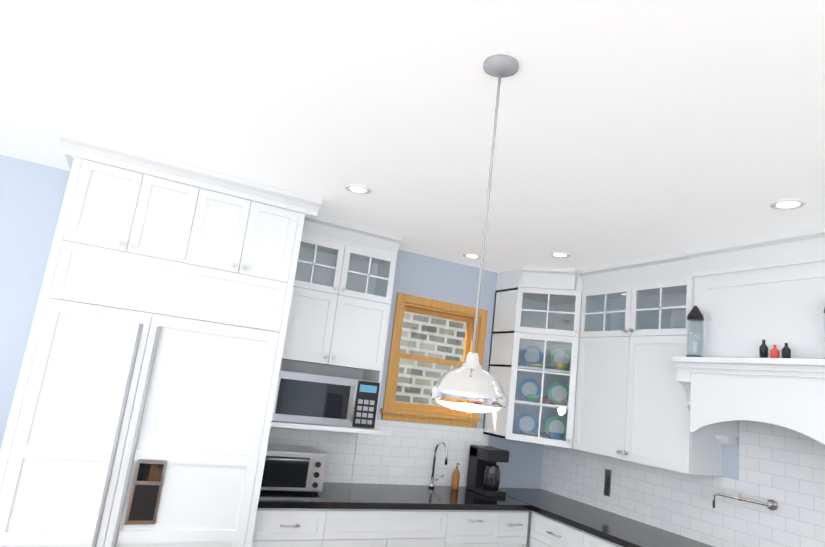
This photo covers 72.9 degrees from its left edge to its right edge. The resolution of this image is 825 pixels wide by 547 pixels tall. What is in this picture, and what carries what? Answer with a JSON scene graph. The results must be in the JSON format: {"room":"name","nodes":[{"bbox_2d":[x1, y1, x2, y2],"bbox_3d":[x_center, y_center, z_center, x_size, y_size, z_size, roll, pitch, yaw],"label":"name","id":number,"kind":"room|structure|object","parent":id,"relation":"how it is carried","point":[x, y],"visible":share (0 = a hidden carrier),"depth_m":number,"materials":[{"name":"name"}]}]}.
{"room":"kitchen","nodes":[
{"label":"kitchen","id":0,"kind":"room"},
{"bbox_2d":[0,154,543,488],"bbox_3d":[-2.155,0.765,3.550,7.610,2.800,0.150,12,-12,-26],"label":"wall","id":1,"kind":"structure","parent":0,"point":[32,194],"depth_m":3.52,"materials":[{"name":"blue paint"}]},
{"bbox_2d":[271,215,402,434],"bbox_3d":[-0.613,0.371,4.082,0.850,1.458,0.428,12,-12,-26],"label":"upper cabinet","id":2,"kind":"object","parent":1,"relation":"attached to","point":[338,317],"visible":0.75,"depth_m":4.07,"materials":[{"name":"white wood"}]},
{"bbox_2d":[272,370,379,428],"bbox_3d":[-0.666,0.888,3.962,0.770,0.328,0.413,12,-12,-26],"label":"microwave","id":3,"kind":"object","parent":2,"relation":"in","point":[306,398],"visible":0.98,"depth_m":3.81,"materials":[{"name":"silver metal"}]},
{"bbox_2d":[380,293,487,427],"bbox_3d":[0.187,0.748,4.752,0.940,1.020,0.185,12,-12,-26],"label":"window","id":4,"kind":"structure","parent":1,"relation":"in","point":[394,410],"depth_m":4.71,"materials":[{"name":"brown wood"}]},
{"bbox_2d":[0,0,824,272],"bbox_3d":[-0.240,-1.091,0.511,7.910,0.100,7.700,12,-12,-26],"label":"ceiling","id":5,"kind":"structure","parent":0,"point":[629,130],"depth_m":2.25,"materials":[{"name":"white paint"}]},
{"bbox_2d":[345,184,370,193],"bbox_3d":[-0.322,-0.495,3.289,0.150,0.008,0.150,12,-12,-26],"label":"recessed light","id":6,"kind":"object","parent":5,"relation":"in","point":[356,189],"visible":1,"depth_m":3.28,"materials":[{"name":"white"}]},
{"bbox_2d":[463,253,480,258],"bbox_3d":[0.487,-0.142,4.577,0.150,0.008,0.150,12,-12,-26],"label":"recessed light","id":7,"kind":"object","parent":5,"relation":"in","point":[471,255],"visible":0.9,"depth_m":4.57,"materials":[{"name":"white"}]},
{"bbox_2d":[431,54,518,412],"bbox_3d":[0.231,-0.145,1.769,0.228,1.144,0.228,12,-12,-26],"label":"pendant light","id":8,"kind":"object","parent":5,"relation":"hanging from","point":[470,384],"visible":1,"depth_m":1.62,"materials":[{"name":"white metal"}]},
{"bbox_2d":[550,252,569,257],"bbox_3d":[1.111,-0.139,4.210,0.150,0.008,0.150,12,-12,-26],"label":"recessed light","id":9,"kind":"object","parent":5,"relation":"in","point":[559,254],"visible":0.98,"depth_m":4.20,"materials":[{"name":"white"}]},
{"bbox_2d":[770,199,805,209],"bbox_3d":[1.847,-0.339,2.747,0.150,0.008,0.150,12,-12,-26],"label":"recessed light","id":10,"kind":"object","parent":5,"relation":"in","point":[786,204],"visible":0.98,"depth_m":2.74,"materials":[{"name":"white"}]},
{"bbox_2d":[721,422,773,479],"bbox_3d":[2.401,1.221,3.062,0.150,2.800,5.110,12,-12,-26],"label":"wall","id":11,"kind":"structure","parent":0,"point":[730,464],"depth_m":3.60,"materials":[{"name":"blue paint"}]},
{"bbox_2d":[483,266,582,448],"bbox_3d":[1.148,0.710,4.796,0.733,1.428,0.720,12,-12,-26],"label":"upper cabinet","id":12,"kind":"object","parent":11,"relation":"attached to","point":[533,357],"visible":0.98,"depth_m":4.72,"materials":[{"name":"white wood"}]},
{"bbox_2d":[573,252,722,475],"bbox_3d":[1.694,0.644,4.127,0.383,1.428,1.016,12,-12,-26],"label":"upper cabinet","id":13,"kind":"object","parent":11,"relation":"attached to","point":[631,403],"visible":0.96,"depth_m":4.03,"materials":[{"name":"white"}]},
{"bbox_2d":[713,493,778,509],"bbox_3d":[2.021,1.406,3.400,0.119,0.120,0.339,12,-12,-26],"label":"pot filler","id":14,"kind":"object","parent":11,"relation":"attached to","point":[772,504],"visible":1,"depth_m":3.35,"materials":[{"name":"silver metal"}]},
{"bbox_2d":[672,227,824,447],"bbox_3d":[2.109,0.420,3.232,0.520,1.238,0.986,12,-12,-26],"label":"range hood","id":15,"kind":"object","parent":11,"relation":"attached to","point":[749,296],"visible":0.96,"depth_m":3.22,"materials":[{"name":"white wood"}]},
{"bbox_2d":[686,306,703,356],"bbox_3d":[1.793,0.368,3.480,0.100,0.313,0.114,12,-12,-26],"label":"lantern","id":16,"kind":"object","parent":15,"relation":"on","point":[695,314],"depth_m":3.49,"materials":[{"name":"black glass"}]},
{"bbox_2d":[759,340,790,357],"bbox_3d":[2.001,0.418,3.038,0.100,0.094,0.162,12,-12,-26],"label":"bottles","id":17,"kind":"object","parent":15,"relation":"on","point":[763,349],"depth_m":3.06,"materials":[{"name":"black glass"}]},
{"bbox_3d":[-0.583,1.734,-0.047,7.910,0.100,7.700,12,-12,-26],"label":"floor","id":18,"kind":"structure","parent":0,"visible":0},
{"bbox_2d":[0,131,321,546],"bbox_3d":[-1.559,0.796,3.332,1.450,2.798,0.773,12,-12,-26],"label":"fridge","id":19,"kind":"object","parent":18,"relation":"on","point":[141,410],"visible":1,"depth_m":3.09,"materials":[{"name":"white wood"}]},
{"bbox_2d":[251,507,338,546],"bbox_3d":[-0.909,1.910,3.618,0.517,0.890,0.608,12,-12,-26],"label":"base cabinet","id":20,"kind":"object","parent":18,"relation":"on","point":[271,528],"depth_m":3.42,"materials":[{"name":"white wood"}]},
{"bbox_2d":[335,511,450,546],"bbox_3d":[-0.362,2.030,3.890,0.957,0.890,0.608,12,-12,-26],"label":"base cabinet","id":21,"kind":"object","parent":18,"relation":"on","point":[352,528],"depth_m":3.71,"materials":[{"name":"white wood"}]},
{"bbox_2d":[258,483,530,510],"bbox_3d":[-0.162,1.606,4.037,2.078,0.040,0.633,12,-12,-26],"label":"countertop","id":22,"kind":"structure","parent":21,"relation":"on","point":[333,496],"depth_m":3.88,"materials":[{"name":"black stone"}]},
{"bbox_2d":[260,444,326,493],"bbox_3d":[-0.848,1.314,3.761,0.440,0.259,0.377,12,-12,-26],"label":"toaster oven","id":23,"kind":"object","parent":22,"relation":"on","point":[294,468],"visible":0.79,"depth_m":3.64,"materials":[{"name":"silver metal"}]},
{"bbox_2d":[428,441,447,488],"bbox_3d":[0.244,1.517,4.405,0.128,0.370,0.216,12,-12,-26],"label":"sink faucet","id":24,"kind":"object","parent":22,"relation":"on","point":[431,485],"visible":1,"depth_m":4.43,"materials":[{"name":"silver metal"}]},
{"bbox_2d":[451,463,459,489],"bbox_3d":[0.353,1.633,4.502,0.060,0.205,0.070,12,-12,-26],"label":"soap dispenser","id":25,"kind":"object","parent":22,"relation":"on","point":[455,479],"visible":1,"depth_m":4.48,"materials":[{"name":"brown"}]},
{"bbox_2d":[466,445,508,496],"bbox_3d":[0.612,1.600,4.545,0.200,0.349,0.280,12,-12,-26],"label":"coffee maker","id":26,"kind":"object","parent":22,"relation":"on","point":[483,475],"visible":1,"depth_m":4.47,"materials":[{"name":"black plastic"}]},
{"bbox_2d":[447,511,510,546],"bbox_3d":[0.257,2.166,4.197,0.564,0.890,0.608,12,-12,-26],"label":"base cabinet","id":27,"kind":"object","parent":18,"relation":"on","point":[468,528],"depth_m":4.01,"materials":[{"name":"white wood"}]},
{"bbox_2d":[507,511,528,546],"bbox_3d":[0.572,2.235,4.353,0.268,0.890,0.608,12,-12,-26],"label":"base cabinet","id":28,"kind":"object","parent":18,"relation":"on","point":[517,522],"depth_m":4.16,"materials":[{"name":"white wood"}]},
{"bbox_2d":[526,511,537,546],"bbox_3d":[0.997,2.322,4.532,0.608,0.890,0.665,12,-12,-26],"label":"base cabinet","id":29,"kind":"object","parent":18,"relation":"on","point":[532,517],"depth_m":4.22,"materials":[{"name":"white wood"}]},
{"bbox_2d":[534,513,589,546],"bbox_3d":[1.262,2.255,4.027,0.608,0.890,0.596,12,-12,-26],"label":"base cabinet","id":30,"kind":"object","parent":18,"relation":"on","point":[547,533],"depth_m":3.98,"materials":[{"name":"white wood"}]},
{"bbox_2d":[499,489,717,546],"bbox_3d":[1.831,1.666,3.112,0.633,0.040,4.086,12,-12,-26],"label":"countertop","id":31,"kind":"structure","parent":30,"relation":"on","point":[614,528],"depth_m":3.93,"materials":[{"name":"black stone"}]},
{"bbox_2d":[590,537,621,546],"bbox_3d":[1.505,2.193,3.565,0.608,0.890,0.683,12,-12,-26],"label":"base cabinet","id":32,"kind":"object","parent":18,"relation":"on","point":[594,541],"depth_m":3.64,"materials":[{"name":"white wood"}]},
{"label":"outside","id":33,"kind":"structure","parent":0,"visible":0},
{"bbox_2d":[395,311,465,405],"bbox_3d":[-0.056,0.793,5.258,2.200,2.100,0.020,12,-12,-26],"label":"brick wall","id":34,"kind":"structure","parent":33,"point":[432,328],"depth_m":5.34,"materials":[{"name":"grey brick"}]}
]}

